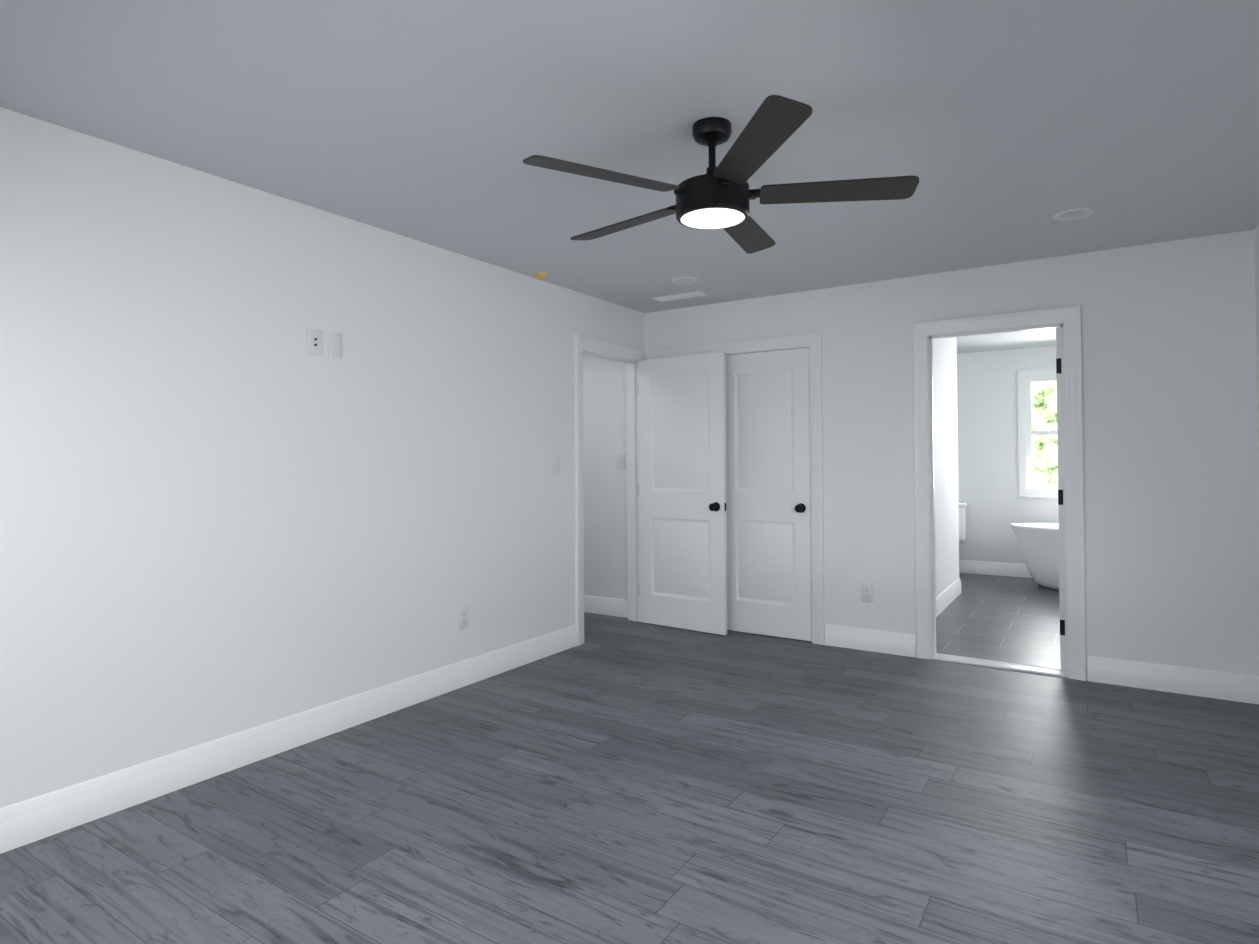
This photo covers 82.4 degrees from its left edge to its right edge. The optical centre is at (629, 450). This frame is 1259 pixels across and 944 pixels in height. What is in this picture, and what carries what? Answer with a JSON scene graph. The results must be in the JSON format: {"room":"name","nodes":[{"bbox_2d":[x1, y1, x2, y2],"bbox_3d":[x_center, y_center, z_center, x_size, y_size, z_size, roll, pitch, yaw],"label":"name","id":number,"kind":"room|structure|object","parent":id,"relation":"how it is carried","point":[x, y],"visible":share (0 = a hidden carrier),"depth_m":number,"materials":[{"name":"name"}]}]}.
{"room":"empty bedroom","nodes":[
{"label":"empty bedroom","id":0,"kind":"room"},
{"bbox_2d":[0,107,644,807],"bbox_3d":[-1.392,0.099,3.470,0.120,2.430,5.380,-1,-1,33],"label":"wall","id":1,"kind":"structure","parent":0,"point":[228,505],"depth_m":3.00,"materials":[{"name":"paint"}]},
{"bbox_2d":[0,625,576,853],"bbox_3d":[-1.547,1.239,3.082,0.016,0.141,4.340,-1,-1,33],"label":"baseboard","id":2,"kind":"structure","parent":1,"relation":"attached to","point":[26,822],"depth_m":2.97,"materials":[{"name":"paint"}]},
{"bbox_2d":[307,328,321,355],"bbox_3d":[-1.439,-0.499,3.288,0.014,0.118,0.072,-1,-1,33],"label":"electrical outlet","id":3,"kind":"object","parent":1,"relation":"attached to","point":[314,341],"depth_m":3.28,"materials":[{"name":"white plastic"}]},
{"bbox_2d":[328,332,341,357],"bbox_3d":[-1.383,-0.498,3.378,0.009,0.118,0.072,-1,-1,33],"label":"switch","id":4,"kind":"object","parent":1,"relation":"attached to","point":[334,339],"depth_m":3.37,"materials":[{"name":"white plastic"}]},
{"bbox_2d":[458,607,467,629],"bbox_3d":[-0.934,0.939,4.034,0.012,0.118,0.072,-1,-1,33],"label":"electrical outlet","id":5,"kind":"object","parent":1,"relation":"attached to","point":[463,618],"visible":1,"depth_m":4.03,"materials":[{"name":"white plastic"}]},
{"bbox_2d":[553,455,559,472],"bbox_3d":[-0.480,0.086,4.750,0.012,0.118,0.072,-1,-1,33],"label":"light switch","id":6,"kind":"object","parent":1,"relation":"attached to","point":[556,463],"visible":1,"depth_m":4.74,"materials":[{"name":"white plastic"}]},
{"bbox_2d":[574,334,645,645],"bbox_3d":[-0.169,0.268,5.348,0.164,2.130,0.935,-1,-1,33],"label":"trim","id":7,"kind":"structure","parent":1,"relation":"attached to","point":[581,342],"depth_m":4.95,"materials":[{"name":"paint"}]},
{"bbox_2d":[583,349,638,620],"bbox_3d":[-0.161,0.303,5.343,0.138,2.060,0.794,-1,-1,33],"label":"door frame","id":8,"kind":"structure","parent":1,"relation":"attached to","point":[633,492],"depth_m":5.66,"materials":[{"name":"paint"}]},
{"bbox_2d":[0,573,1258,943],"bbox_3d":[1.044,1.351,4.235,5.740,0.080,9.340,-1,-1,33],"label":"floor","id":9,"kind":"structure","parent":0,"point":[616,780],"depth_m":2.54,"materials":[{"name":"grey wood"}]},
{"bbox_2d":[958,503,967,541],"bbox_3d":[3.355,0.959,7.743,0.450,0.775,0.695,-1,-1,33],"label":"toilet","id":10,"kind":"object","parent":9,"relation":"on","point":[962,525],"visible":0.19,"depth_m":7.78,"materials":[{"name":"white ceramic"}]},
{"bbox_2d":[1011,523,1058,589],"bbox_3d":[4.566,1.026,6.779,1.720,0.600,0.840,-1,-1,33],"label":"bathtub","id":11,"kind":"object","parent":9,"relation":"on","point":[1038,543],"visible":0.19,"depth_m":6.91,"materials":[{"name":"white ceramic"}]},
{"bbox_2d":[0,0,1258,353],"bbox_3d":[1.030,-1.169,4.269,5.740,0.100,9.340,-1,-1,33],"label":"ceiling","id":12,"kind":"structure","parent":0,"point":[1004,130],"depth_m":2.43,"materials":[{"name":"paint"}]},
{"bbox_2d":[535,273,546,280],"bbox_3d":[-0.555,-1.087,4.500,0.080,0.040,0.080,-1,-1,33],"label":"sprinkler head","id":13,"kind":"object","parent":12,"relation":"attached to","point":[540,276],"visible":1,"depth_m":4.48},
{"bbox_2d":[652,291,707,301],"bbox_3d":[0.358,-1.099,5.123,0.380,0.009,0.130,-1,-1,33],"label":"ceiling vent","id":14,"kind":"object","parent":12,"relation":"in","point":[680,296],"visible":1,"depth_m":5.10,"materials":[{"name":"metal"}]},
{"bbox_2d":[672,277,697,283],"bbox_3d":[0.360,-1.107,4.669,0.170,0.006,0.170,-1,-1,33],"label":"recessed light","id":15,"kind":"object","parent":12,"relation":"in","point":[683,280],"visible":0.98,"depth_m":4.66,"materials":[{"name":"white"}]},
{"bbox_2d":[523,95,918,253],"bbox_3d":[0.286,-0.973,2.553,1.315,0.331,1.308,-1,-1,33],"label":"ceiling fan","id":16,"kind":"object","parent":12,"relation":"hanging from","point":[720,195],"visible":1,"depth_m":2.42,"materials":[{"name":"black metal"}]},
{"bbox_2d":[1053,208,1094,220],"bbox_3d":[2.130,-1.133,3.446,0.170,0.006,0.170,-1,-1,33],"label":"recessed light","id":17,"kind":"object","parent":12,"relation":"in","point":[1074,214],"visible":1,"depth_m":3.44,"materials":[{"name":"white"}]},
{"bbox_2d":[583,230,1258,679],"bbox_3d":[1.457,0.103,4.898,5.740,2.430,0.120,-1,-1,33],"label":"wall","id":18,"kind":"structure","parent":0,"point":[1171,450],"depth_m":4.04,"materials":[{"name":"paint"}]},
{"bbox_2d":[584,595,627,617],"bbox_3d":[-0.414,1.273,6.022,1.050,0.141,0.016,-1,-1,33],"label":"baseboard","id":19,"kind":"structure","parent":18,"relation":"attached to","point":[606,606],"depth_m":5.85,"materials":[{"name":"paint"}]},
{"bbox_2d":[617,455,624,468],"bbox_3d":[-0.070,0.088,5.811,0.072,0.118,0.012,-1,-1,33],"label":"light switch","id":20,"kind":"object","parent":18,"relation":"attached to","point":[620,461],"visible":1,"depth_m":5.81,"materials":[{"name":"white plastic"}]},
{"bbox_2d":[638,352,726,634],"bbox_3d":[0.385,0.308,5.383,0.752,2.028,0.173,-1,-1,36],"label":"hall door","id":21,"kind":"structure","parent":18,"relation":"in","point":[682,495],"depth_m":5.35,"materials":[{"name":"paint"}]},
{"bbox_2d":[646,332,824,644],"bbox_3d":[0.766,0.298,5.345,1.269,2.060,0.120,-1,-1,33],"label":"door frame","id":22,"kind":"structure","parent":18,"relation":"attached to","point":[776,350],"depth_m":5.09,"materials":[{"name":"paint"}]},
{"bbox_2d":[725,348,811,640],"bbox_3d":[0.974,0.302,5.163,0.680,2.028,0.173,-1,-1,33],"label":"closet door","id":23,"kind":"structure","parent":18,"relation":"in","point":[768,501],"depth_m":5.13,"materials":[{"name":"paint"}]},
{"bbox_2d":[861,583,872,601],"bbox_3d":[1.565,0.935,4.740,0.072,0.118,0.012,-1,-1,33],"label":"electrical outlet","id":24,"kind":"object","parent":18,"relation":"attached to","point":[866,593],"visible":1,"depth_m":4.74,"materials":[{"name":"white plastic"}]},
{"bbox_2d":[825,624,915,656],"bbox_3d":[1.575,1.244,4.728,0.585,0.141,0.016,-1,-1,33],"label":"baseboard","id":25,"kind":"structure","parent":18,"relation":"attached to","point":[903,644],"depth_m":4.71,"materials":[{"name":"paint"}]},
{"bbox_2d":[913,305,1085,680],"bbox_3d":[2.237,0.277,4.388,0.769,2.060,0.120,-1,-1,33],"label":"door frame","id":26,"kind":"structure","parent":18,"relation":"attached to","point":[931,459],"depth_m":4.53,"materials":[{"name":"paint"}]},
{"bbox_2d":[932,653,1067,677],"bbox_3d":[2.243,1.303,4.374,0.728,0.018,0.128,-1,-1,33],"label":"sill","id":27,"kind":"structure","parent":18,"relation":"attached to","point":[1005,665],"depth_m":4.35,"materials":[{"name":"white wood"}]},
{"bbox_2d":[1056,328,1065,669],"bbox_3d":[2.786,0.283,4.537,0.173,2.028,0.736,-1,-1,39],"label":"bathroom door","id":28,"kind":"structure","parent":18,"relation":"in","point":[1060,500],"depth_m":4.26,"materials":[{"name":"paint"}]},
{"bbox_2d":[1087,655,1255,703],"bbox_3d":[2.892,1.225,3.871,0.720,0.141,0.016,-1,-1,33],"label":"baseboard","id":29,"kind":"structure","parent":18,"relation":"attached to","point":[1237,687],"depth_m":3.85,"materials":[{"name":"paint"}]},
{"bbox_2d":[933,337,958,596],"bbox_3d":[2.392,0.110,5.804,0.120,2.430,2.420,-1,-1,33],"label":"wall","id":30,"kind":"structure","parent":0,"point":[946,464],"depth_m":6.24,"materials":[{"name":"paint"}]},
{"bbox_2d":[936,578,960,616],"bbox_3d":[2.455,1.254,5.751,0.016,0.141,2.420,-1,-1,33],"label":"baseboard","id":31,"kind":"structure","parent":30,"relation":"attached to","point":[950,594],"depth_m":6.18,"materials":[{"name":"paint"}]},
{"bbox_2d":[957,346,1057,563],"bbox_3d":[4.439,0.122,7.539,3.620,2.430,0.120,-1,-1,33],"label":"wall","id":32,"kind":"structure","parent":0,"point":[996,508],"depth_m":7.79,"materials":[{"name":"paint"}]},
{"bbox_2d":[959,560,1031,577],"bbox_3d":[4.349,1.267,7.504,3.480,0.141,0.016,-1,-1,33],"label":"baseboard","id":33,"kind":"structure","parent":32,"relation":"attached to","point":[965,566],"depth_m":7.76,"materials":[{"name":"paint"}]},
{"bbox_2d":[1016,368,1057,497],"bbox_3d":[4.522,-0.188,7.389,0.980,1.355,0.045,-1,-1,33],"label":"window trim","id":34,"kind":"structure","parent":32,"relation":"in","point":[1023,490],"depth_m":7.62,"materials":[{"name":"paint"}]},
{"bbox_2d":[1026,376,1057,488],"bbox_3d":[4.563,-0.194,7.452,0.780,1.180,0.045,-1,-1,33],"label":"window","id":35,"kind":"structure","parent":32,"relation":"in","point":[1029,432],"depth_m":7.63,"materials":[{"name":"white"}]},
{"bbox_2d":[1254,224,1258,466],"bbox_3d":[1.804,0.053,1.391,0.120,2.430,5.380,-1,-1,33],"label":"wall","id":36,"kind":"structure","parent":0,"point":[1256,233],"depth_m":3.66,"materials":[{"name":"paint"}]},
{"bbox_2d":[1256,676,1258,704],"bbox_3d":[1.786,1.199,1.463,0.016,0.141,5.260,-1,-1,33],"label":"baseboard","id":37,"kind":"structure","parent":36,"relation":"attached to","point":[1257,677],"depth_m":3.66,"materials":[{"name":"paint"}]},
{"label":"outside","id":38,"kind":"structure","parent":0,"visible":0},
{"bbox_2d":[1031,381,1057,484],"bbox_3d":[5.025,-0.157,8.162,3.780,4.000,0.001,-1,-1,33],"label":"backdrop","id":39,"kind":"structure","parent":38,"point":[1044,418],"depth_m":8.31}
]}

